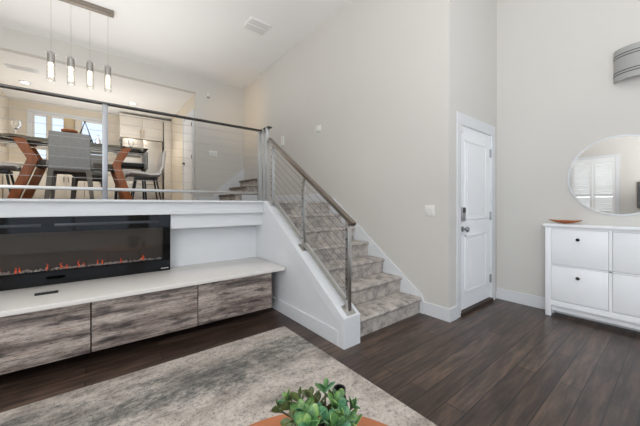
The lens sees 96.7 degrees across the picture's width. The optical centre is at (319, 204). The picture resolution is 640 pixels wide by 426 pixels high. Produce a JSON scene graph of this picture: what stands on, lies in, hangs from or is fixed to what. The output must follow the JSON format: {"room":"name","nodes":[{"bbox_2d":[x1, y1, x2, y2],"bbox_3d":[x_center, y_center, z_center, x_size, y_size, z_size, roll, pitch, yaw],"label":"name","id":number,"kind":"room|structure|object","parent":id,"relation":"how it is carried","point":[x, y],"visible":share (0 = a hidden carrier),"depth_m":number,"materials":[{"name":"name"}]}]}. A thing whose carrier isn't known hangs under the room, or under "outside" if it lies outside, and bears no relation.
{"room":"living room","nodes":[
{"label":"living room","id":0,"kind":"room"},
{"bbox_2d":[0,89,8,198],"bbox_3d":[-6.552,-1.295,5.569,0.100,2.500,3.150,0,0,-38],"label":"wall","id":1,"kind":"structure","parent":0,"point":[4,101],"depth_m":6.46,"materials":[{"name":"paint"}]},
{"bbox_2d":[45,51,56,81],"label":"pendant light","id":2,"kind":"object","parent":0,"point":[50,69],"depth_m":3.80,"materials":[{"name":"glass"}]},
{"bbox_2d":[45,51,56,81],"bbox_3d":[-3.623,-1.865,3.830,0.110,0.400,0.110,0,0,-38],"label":"socket","id":3,"kind":"object","parent":2,"relation":"attached to","point":[50,64],"depth_m":3.80,"materials":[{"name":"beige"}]},
{"bbox_2d":[9,99,120,199],"bbox_3d":[-6.175,-1.295,7.942,3.620,2.500,0.120,0,0,-38],"label":"wall","id":4,"kind":"structure","parent":0,"point":[16,114],"depth_m":7.25,"materials":[{"name":"paint"}]},
{"bbox_2d":[33,114,46,159],"bbox_3d":[-7.087,-1.705,7.211,0.256,1.120,0.105,0,0,-38],"label":"window","id":5,"kind":"structure","parent":4,"relation":"in","point":[34,115],"depth_m":7.16,"materials":[{"name":"glass"}]},
{"bbox_2d":[51,116,75,130],"bbox_3d":[-6.739,-1.705,7.484,0.488,1.120,0.105,0,0,-38],"label":"window","id":6,"kind":"structure","parent":4,"relation":"in","point":[52,117],"depth_m":7.36,"materials":[{"name":"white paint"}]},
{"bbox_2d":[27,109,101,159],"bbox_3d":[-6.594,-1.710,7.518,1.610,1.310,0.030,0,0,-38],"label":"trim","id":7,"kind":"structure","parent":4,"relation":"attached to","point":[29,113],"depth_m":7.24,"materials":[{"name":"white paint"}]},
{"bbox_2d":[81,121,101,142],"bbox_3d":[-6.271,-1.705,7.851,0.491,1.120,0.105,0,0,-38],"label":"window","id":8,"kind":"structure","parent":4,"relation":"in","point":[81,121],"depth_m":7.81,"materials":[{"name":"glass"}]},
{"bbox_2d":[118,113,163,141],"bbox_3d":[-5.184,-2.155,8.241,1.070,0.640,0.628,0,0,-38],"label":"upper cabinet","id":9,"kind":"object","parent":4,"relation":"attached to","point":[127,120],"visible":0.86,"depth_m":7.99,"materials":[{"name":"beige wood"}]},
{"bbox_2d":[66,56,75,85],"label":"pendant light","id":10,"kind":"object","parent":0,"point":[70,61],"depth_m":3.93,"materials":[{"name":"glass"}]},
{"bbox_2d":[66,56,75,85],"bbox_3d":[-3.463,-1.865,3.956,0.110,0.400,0.110,0,0,-38],"label":"socket","id":11,"kind":"object","parent":10,"relation":"attached to","point":[70,61],"depth_m":3.93,"materials":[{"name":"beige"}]},
{"bbox_2d":[85,60,94,89],"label":"pendant light","id":12,"kind":"object","parent":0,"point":[89,66],"depth_m":4.05,"materials":[{"name":"glass"}]},
{"bbox_2d":[85,60,94,89],"bbox_3d":[-3.302,-1.865,4.082,0.110,0.400,0.110,0,0,-38],"label":"socket","id":13,"kind":"object","parent":12,"relation":"attached to","point":[89,66],"depth_m":4.05,"materials":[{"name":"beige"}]},
{"bbox_2d":[0,50,192,120],"bbox_3d":[-5.204,-2.585,6.702,3.620,0.080,3.270,0,0,-38],"label":"ceiling","id":14,"kind":"structure","parent":0,"point":[147,96],"depth_m":6.35,"materials":[{"name":"paint"}]},
{"bbox_2d":[4,63,38,73],"bbox_3d":[-5.573,-2.538,5.326,0.440,0.012,0.180,0,0,-38],"label":"ceiling vent","id":15,"kind":"object","parent":14,"relation":"in","point":[6,65],"visible":1,"depth_m":5.30,"materials":[{"name":"white metal"}]},
{"bbox_2d":[18,80,31,84],"bbox_3d":[-6.142,-2.539,5.922,0.200,0.010,0.200,0,0,-38],"label":"recessed light","id":16,"kind":"object","parent":14,"relation":"in","point":[20,81],"visible":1,"depth_m":5.91,"materials":[{"name":"white paint"}]},
{"bbox_2d":[103,65,111,92],"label":"pendant light","id":17,"kind":"object","parent":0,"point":[107,77],"depth_m":4.18,"materials":[{"name":"glass"}]},
{"bbox_2d":[103,65,111,92],"bbox_3d":[-3.139,-1.865,4.210,0.110,0.400,0.110,0,0,-38],"label":"socket","id":18,"kind":"object","parent":17,"relation":"attached to","point":[107,77],"depth_m":4.18,"materials":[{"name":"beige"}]},
{"bbox_2d":[0,25,243,199],"bbox_3d":[-4.044,-1.455,5.458,5.570,2.820,0.120,0,0,-38],"label":"wall","id":19,"kind":"structure","parent":0,"point":[225,103],"depth_m":6.41,"materials":[{"name":"beige paint"}]},
{"bbox_2d":[196,197,211,199],"bbox_3d":[-2.595,-0.110,6.508,0.454,0.130,0.015,0,0,-38],"label":"baseboard","id":20,"kind":"structure","parent":19,"relation":"attached to","point":[197,198],"depth_m":6.47,"materials":[{"name":"white paint"}]},
{"bbox_2d":[209,150,216,155],"bbox_3d":[-2.481,-1.184,6.599,0.200,0.120,0.010,0,0,-38],"label":"light switch","id":21,"kind":"object","parent":19,"relation":"attached to","point":[214,153],"visible":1,"depth_m":6.60,"materials":[{"name":"plastic"}]},
{"bbox_2d":[212,169,243,199],"bbox_3d":[-2.191,-0.470,6.822,0.770,0.850,0.020,0,0,-38],"label":"trim","id":22,"kind":"structure","parent":19,"relation":"attached to","point":[234,180],"depth_m":6.85,"materials":[{"name":"white paint"}]},
{"bbox_2d":[91,214,255,332],"bbox_3d":[-2.463,0.588,2.335,4.205,1.205,0.285,0,0,-38],"label":"wall","id":23,"kind":"structure","parent":0,"point":[188,246],"depth_m":3.30,"materials":[{"name":"white paint"}]},
{"bbox_2d":[0,302,91,374],"bbox_3d":[-2.200,0.900,2.138,0.746,0.388,0.679,0,0,-38],"label":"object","id":24,"kind":"object","parent":23,"relation":"attached to","point":[27,340],"visible":0.56,"depth_m":1.95,"materials":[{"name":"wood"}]},
{"bbox_2d":[0,198,263,228],"bbox_3d":[-2.435,0.102,2.316,4.225,0.295,0.350,0,0,-38],"label":"trim","id":25,"kind":"structure","parent":23,"relation":"attached to","point":[184,213],"depth_m":2.78,"materials":[{"name":"white paint"}]},
{"bbox_2d":[0,83,271,200],"bbox_3d":[-2.000,-0.507,2.632,3.340,0.925,0.290,0,0,-38],"label":"loft railing","id":26,"kind":"object","parent":25,"relation":"on","point":[262,136],"visible":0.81,"depth_m":2.84,"materials":[{"name":"silver metal"}]},
{"bbox_2d":[92,285,196,351],"bbox_3d":[-1.607,0.900,2.602,0.744,0.388,0.679,0,0,-38],"label":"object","id":27,"kind":"object","parent":23,"relation":"attached to","point":[122,320],"visible":0.56,"depth_m":2.30,"materials":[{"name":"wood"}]},
{"bbox_2d":[0,257,284,316],"bbox_3d":[-1.859,0.688,2.361,3.187,0.036,0.750,0,0,-38],"label":"shelf slab","id":28,"kind":"object","parent":27,"relation":"on","point":[17,301],"visible":0.95,"depth_m":2.35,"materials":[{"name":"white stone"}]},
{"bbox_2d":[34,290,57,295],"bbox_3d":[-2.048,0.661,2.131,0.130,0.018,0.036,0,0,-38],"label":"remote control","id":29,"kind":"object","parent":28,"relation":"on","point":[54,291],"visible":1,"depth_m":2.12,"materials":[{"name":"black plastic"}]},
{"bbox_2d":[0,214,169,290],"bbox_3d":[-2.296,0.386,2.404,1.832,0.567,0.133,0,0,-38],"label":"electric fireplace","id":30,"kind":"object","parent":28,"relation":"on","point":[34,251],"visible":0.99,"depth_m":2.52,"materials":[{"name":"black glass"}]},
{"bbox_2d":[197,273,271,324],"bbox_3d":[-1.016,0.900,3.066,0.741,0.388,0.679,0,0,-38],"label":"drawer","id":31,"kind":"object","parent":23,"relation":"attached to","point":[219,300],"visible":0.54,"depth_m":2.76,"materials":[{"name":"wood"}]},
{"bbox_2d":[0,0,350,88],"bbox_3d":[-0.544,-2.915,1.829,6.800,0.100,10.150,0,0,-38],"label":"ceiling","id":32,"kind":"structure","parent":0,"point":[205,39],"depth_m":4.61,"materials":[{"name":"paint"}]},
{"bbox_2d":[60,0,113,17],"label":"pendant light","id":33,"kind":"object","parent":32,"relation":"hanging from","point":[80,3],"depth_m":4.07,"materials":[{"name":"metal"}]},
{"bbox_2d":[242,17,270,34],"bbox_3d":[-1.014,-2.857,4.567,0.360,0.014,0.320,0,0,-38],"label":"ceiling vent","id":34,"kind":"object","parent":32,"relation":"in","point":[252,24],"visible":1,"depth_m":4.55,"materials":[{"name":"white metal"}]},
{"bbox_2d":[170,94,194,199],"bbox_3d":[-3.781,-1.295,7.741,0.100,2.500,3.150,0,0,-38],"label":"wall","id":35,"kind":"structure","parent":0,"point":[177,179],"depth_m":7.67,"materials":[{"name":"paint"}]},
{"bbox_2d":[182,109,193,199],"bbox_3d":[-3.196,-1.105,6.834,0.095,2.120,0.960,0,0,-38],"label":"door","id":36,"kind":"structure","parent":35,"relation":"in","point":[188,145],"depth_m":6.79,"materials":[{"name":"white paint"}]},
{"bbox_2d":[244,77,259,179],"bbox_3d":[-1.540,-1.455,6.697,0.100,2.820,1.020,0,0,-38],"label":"wall","id":37,"kind":"structure","parent":0,"point":[252,91],"depth_m":6.71,"materials":[{"name":"beige paint"}]},
{"bbox_2d":[264,201,344,349],"bbox_3d":[-0.238,0.576,2.893,0.014,1.229,1.428,0,0,-38],"label":"trim","id":38,"kind":"structure","parent":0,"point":[319,288],"depth_m":2.66,"materials":[{"name":"white paint"}]},
{"bbox_2d":[256,201,359,348],"bbox_3d":[-0.275,0.574,3.094,0.175,1.233,1.790,0,0,-38],"label":"half wall","id":39,"kind":"structure","parent":0,"point":[292,286],"depth_m":2.94,"materials":[{"name":"white paint"}]},
{"bbox_2d":[272,296,337,345],"bbox_3d":[-0.337,1.125,3.018,0.016,0.130,1.595,0,0,-38],"label":"baseboard","id":40,"kind":"structure","parent":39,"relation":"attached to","point":[324,330],"depth_m":2.73,"materials":[{"name":"white paint"}]},
{"bbox_2d":[268,138,355,315],"bbox_3d":[-0.172,0.053,2.959,0.100,1.756,1.497,0,0,-38],"label":"stair railing","id":41,"kind":"object","parent":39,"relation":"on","point":[347,308],"visible":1,"depth_m":2.81,"materials":[{"name":"metal"}]},
{"bbox_2d":[0,298,639,425],"bbox_3d":[0.489,1.230,0.511,6.800,0.080,6.800,0,0,-38],"label":"floor","id":42,"kind":"structure","parent":0,"point":[502,362],"depth_m":2.14,"materials":[{"name":"brown wood"}]},
{"bbox_2d":[0,326,436,425],"bbox_3d":[-0.795,1.184,0.860,3.050,0.012,2.435,0,0,-38],"label":"rug","id":43,"kind":"object","parent":42,"relation":"on","point":[239,382],"visible":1,"depth_m":1.78,"materials":[{"name":"grey carpet"}]},
{"bbox_2d":[249,413,387,425],"bbox_3d":[-0.005,0.958,0.603,0.852,0.436,0.852,0,0,-38],"label":"coffee table","id":44,"kind":"object","parent":43,"relation":"on","point":[272,421],"visible":0.33,"depth_m":0.97,"materials":[{"name":"orange wood"}]},
{"bbox_2d":[271,378,361,425],"bbox_3d":[-0.001,0.630,0.830,0.230,0.218,0.253,0,0,-38],"label":"potted succulent","id":45,"kind":"object","parent":44,"relation":"on","point":[307,413],"visible":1,"depth_m":0.82,"materials":[{"name":"green plant"}]},
{"bbox_2d":[331,384,347,408],"bbox_3d":[0.065,0.676,0.950,0.060,0.127,0.060,0,0,-38],"label":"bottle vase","id":46,"kind":"object","parent":44,"relation":"on","point":[336,387],"visible":0.14,"depth_m":0.96,"materials":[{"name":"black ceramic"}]},
{"bbox_2d":[278,201,421,336],"bbox_3d":[0.214,0.574,3.429,1.007,1.233,1.621,0,0,-38],"label":"staircase","id":47,"kind":"structure","parent":42,"relation":"on","point":[375,314],"depth_m":3.24,"materials":[{"name":"carpet"}]},
{"bbox_2d":[543,223,639,329],"bbox_3d":[2.805,0.698,2.733,0.211,0.984,1.030,0,0,-38],"label":"cabinet","id":48,"kind":"object","parent":42,"relation":"on","point":[592,271],"visible":1,"depth_m":2.78,"materials":[{"name":"white paint"}]},
{"bbox_2d":[549,219,582,223],"bbox_3d":[2.598,0.183,3.015,0.110,0.046,0.280,0,0,-38],"label":"wooden bowl","id":49,"kind":"object","parent":48,"relation":"on","point":[558,221],"visible":1,"depth_m":3.00,"materials":[{"name":"red wood"}]},
{"bbox_2d":[260,0,454,308],"bbox_3d":[0.047,-0.838,4.592,0.120,4.055,4.250,0,0,-38],"label":"wall","id":50,"kind":"structure","parent":0,"point":[377,77],"depth_m":3.53,"materials":[{"name":"beige paint"}]},
{"bbox_2d":[242,195,256,200],"bbox_3d":[-1.481,-0.125,6.112,0.410,0.160,0.027,0,0,-38],"label":"trim","id":51,"kind":"structure","parent":50,"relation":"attached to","point":[244,197],"depth_m":6.08,"materials":[{"name":"white paint"}]},
{"bbox_2d":[316,125,320,132],"bbox_3d":[-0.030,-1.217,4.581,0.014,0.110,0.140,0,0,-38],"label":"thermostat","id":52,"kind":"object","parent":50,"relation":"attached to","point":[318,128],"visible":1,"depth_m":4.56,"materials":[{"name":"plastic"}]},
{"bbox_2d":[269,193,448,321],"bbox_3d":[-0.006,0.507,4.550,0.015,1.365,4.250,0,0,-38],"label":"baseboard","id":53,"kind":"structure","parent":50,"relation":"attached to","point":[430,309],"depth_m":3.07,"materials":[{"name":"white paint"}]},
{"bbox_2d":[326,193,423,313],"bbox_3d":[0.618,0.507,3.750,0.020,1.365,1.660,0,0,-38],"label":"trim","id":54,"kind":"structure","parent":50,"relation":"attached to","point":[389,267],"depth_m":3.51,"materials":[{"name":"white paint"}]},
{"bbox_2d":[425,205,434,215],"bbox_3d":[1.175,0.064,3.047,0.010,0.115,0.115,0,0,-38],"label":"light switch","id":55,"kind":"object","parent":50,"relation":"attached to","point":[429,209],"visible":1,"depth_m":3.04,"materials":[{"name":"plastic"}]},
{"bbox_2d":[455,0,496,305],"bbox_3d":[1.789,-0.838,3.334,1.070,4.055,0.120,0,0,-38],"label":"wall","id":56,"kind":"structure","parent":0,"point":[475,20],"depth_m":3.25,"materials":[{"name":"beige paint"}]},
{"bbox_2d":[449,306,456,321],"bbox_3d":[1.364,1.123,2.915,0.155,0.135,0.015,0,0,-38],"label":"baseboard","id":57,"kind":"structure","parent":56,"relation":"attached to","point":[452,311],"depth_m":2.90,"materials":[{"name":"white paint"}]},
{"bbox_2d":[457,111,494,317],"bbox_3d":[1.798,0.107,3.290,0.972,2.165,0.160,0,0,-38],"label":"door","id":58,"kind":"structure","parent":56,"relation":"in","point":[475,137],"depth_m":3.24,"materials":[{"name":"white paint"}]},
{"bbox_2d":[497,0,639,296],"bbox_3d":[3.687,-0.838,1.861,0.100,4.055,4.780,0,0,-38],"label":"wall","id":59,"kind":"structure","parent":0,"point":[558,96],"depth_m":3.20,"materials":[{"name":"beige paint"}]},
{"bbox_2d":[496,288,639,331],"bbox_3d":[3.679,1.123,1.779,0.015,0.135,4.660,0,0,-38],"label":"baseboard","id":60,"kind":"structure","parent":59,"relation":"attached to","point":[508,295],"depth_m":3.34,"materials":[{"name":"white paint"}]},
{"bbox_2d":[567,134,639,215],"bbox_3d":[2.909,-0.280,2.761,0.012,0.786,0.786,0,0,-38],"label":"round mirror","id":61,"kind":"object","parent":59,"relation":"attached to","point":[604,177],"visible":1,"depth_m":2.81,"materials":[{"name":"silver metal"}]},
{"bbox_2d":[613,41,639,83],"bbox_3d":[2.944,-1.330,2.626,0.125,0.300,0.342,0,0,-38],"label":"wall sconce","id":62,"kind":"object","parent":59,"relation":"attached to","point":[626,59],"visible":1,"depth_m":2.65,"materials":[{"name":"grey metal"}]},
{"bbox_3d":[-4.115,0.030,5.337,5.510,0.149,6.722,0,0,-38],"label":"floor","id":63,"kind":"structure","parent":0,"visible":0},
{"bbox_2d":[0,163,21,192],"bbox_3d":[-3.999,-0.444,3.472,0.540,0.802,0.461,0,0,-38],"label":"shell chair","id":64,"kind":"object","parent":63,"relation":"on","point":[5,168],"visible":0.65,"depth_m":3.46,"materials":[{"name":"black plastic"}]},
{"bbox_2d":[3,164,46,198],"bbox_3d":[-7.003,-0.487,6.818,0.706,0.885,0.623,0,0,-38],"label":"base cabinet","id":65,"kind":"object","parent":63,"relation":"on","point":[39,193],"visible":0.2,"depth_m":6.64,"materials":[{"name":"beige wood"}]},
{"bbox_2d":[2,161,24,163],"bbox_3d":[-6.449,-0.951,7.242,2.118,0.038,0.636,0,0,-38],"label":"countertop","id":66,"kind":"structure","parent":65,"relation":"on","point":[2,161],"depth_m":6.46,"materials":[{"name":"white stone"}]},
{"bbox_2d":[47,168,84,198],"bbox_3d":[-6.449,-0.487,7.253,0.696,0.885,0.623,0,0,-38],"label":"base cabinet","id":67,"kind":"object","parent":63,"relation":"on","point":[62,179],"visible":0.44,"depth_m":7.03,"materials":[{"name":"beige wood"}]},
{"bbox_2d":[44,130,93,198],"bbox_3d":[-3.097,-0.444,3.545,0.449,0.803,0.538,0,0,-38],"label":"upholstered chair","id":68,"kind":"object","parent":63,"relation":"on","point":[67,162],"visible":0.81,"depth_m":3.36,"materials":[{"name":"grey fabric"}]},
{"bbox_2d":[0,133,147,199],"bbox_3d":[-3.412,-0.425,3.996,1.600,0.760,1.000,0,0,-38],"label":"dining table","id":69,"kind":"object","parent":63,"relation":"on","point":[34,161],"visible":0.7,"depth_m":3.92,"materials":[{"name":"brown wood"}]},
{"bbox_2d":[3,133,24,137],"bbox_3d":[-3.643,-0.814,3.408,0.254,0.018,0.254,0,0,-38],"label":"dinner plate","id":70,"kind":"object","parent":69,"relation":"on","point":[3,133],"visible":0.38,"depth_m":3.37,"materials":[{"name":"grey ceramic"}]},
{"bbox_2d":[11,119,20,133],"bbox_3d":[-3.643,-0.910,3.408,0.086,0.200,0.086,0,0,-38],"label":"wine glass","id":71,"kind":"object","parent":70,"relation":"on","point":[15,124],"visible":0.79,"depth_m":3.38,"materials":[{"name":"white"}]},
{"bbox_2d":[61,129,77,132],"bbox_3d":[-3.476,-0.917,3.946,0.180,0.224,0.180,0,0,-38],"label":"candle stand","id":72,"kind":"object","parent":69,"relation":"on","point":[62,130],"visible":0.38,"depth_m":3.89,"materials":[{"name":"brown wood"}]},
{"bbox_2d":[63,118,74,129],"bbox_3d":[-3.476,-1.114,3.946,0.124,0.167,0.124,0,0,-38],"label":"pillar candle","id":73,"kind":"object","parent":72,"relation":"on","point":[69,122],"visible":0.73,"depth_m":3.90,"materials":[{"name":"beige wax"}]},
{"bbox_2d":[79,121,92,142],"bbox_3d":[-3.313,-0.991,4.010,0.188,0.372,0.188,0,0,-38],"label":"terrarium","id":74,"kind":"object","parent":69,"relation":"on","point":[84,121],"visible":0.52,"depth_m":4.00,"materials":[{"name":"black metal"}]},
{"bbox_2d":[95,135,100,143],"bbox_3d":[-3.138,-0.894,4.020,0.068,0.178,0.068,0,0,-38],"label":"glass bottle","id":75,"kind":"object","parent":69,"relation":"on","point":[97,140],"visible":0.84,"depth_m":4.00,"materials":[{"name":"white"}]},
{"bbox_2d":[128,139,133,146],"bbox_3d":[-2.942,-0.905,4.428,0.086,0.200,0.086,0,0,-38],"label":"wine glass","id":76,"kind":"object","parent":69,"relation":"on","point":[129,140],"visible":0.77,"depth_m":4.40,"materials":[{"name":"white"}]},
{"bbox_2d":[70,155,101,198],"bbox_3d":[-3.755,-0.444,4.628,0.449,0.803,0.538,0,0,-38],"label":"upholstered chair","id":77,"kind":"object","parent":63,"relation":"on","point":[94,158],"visible":0.21,"depth_m":4.51,"materials":[{"name":"grey fabric"}]},
{"bbox_2d":[85,171,117,199],"bbox_3d":[-5.898,-0.487,7.685,0.696,0.885,0.623,0,0,-38],"label":"base cabinet","id":78,"kind":"object","parent":63,"relation":"on","point":[97,194],"visible":0.26,"depth_m":7.45,"materials":[{"name":"beige wood"}]},
{"bbox_2d":[114,152,147,199],"bbox_3d":[-3.462,-0.505,5.215,0.495,0.921,0.380,0,0,-38],"label":"counter stool","id":79,"kind":"object","parent":63,"relation":"on","point":[125,165],"visible":0.52,"depth_m":5.19,"materials":[{"name":"black leather"}]},
{"bbox_2d":[120,138,162,199],"bbox_3d":[-5.136,-0.925,8.197,0.970,1.760,0.741,0,0,-38],"label":"kitchen cabinet","id":80,"kind":"object","parent":63,"relation":"on","point":[154,151],"visible":0.27,"depth_m":8.03,"materials":[{"name":"white wood"}]},
{"bbox_2d":[124,150,165,199],"bbox_3d":[-2.732,-0.444,4.465,0.540,0.802,0.461,0,0,-38],"label":"shell chair","id":81,"kind":"object","parent":63,"relation":"on","point":[137,175],"visible":0.9,"depth_m":4.41,"materials":[{"name":"black plastic"}]},
{"bbox_2d":[163,120,171,199],"bbox_3d":[-4.670,-1.255,8.625,0.203,2.420,0.658,0,0,-38],"label":"pantry cabinet","id":82,"kind":"object","parent":63,"relation":"on","point":[167,176],"visible":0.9,"depth_m":8.37,"materials":[{"name":"white wood"}]},
{"bbox_2d":[218,179,256,200],"bbox_3d":[-1.832,-0.312,6.472,0.633,0.534,0.968,0,0,-38],"label":"staircase","id":83,"kind":"structure","parent":63,"relation":"on","point":[245,185],"depth_m":6.24,"materials":[{"name":"carpet"}]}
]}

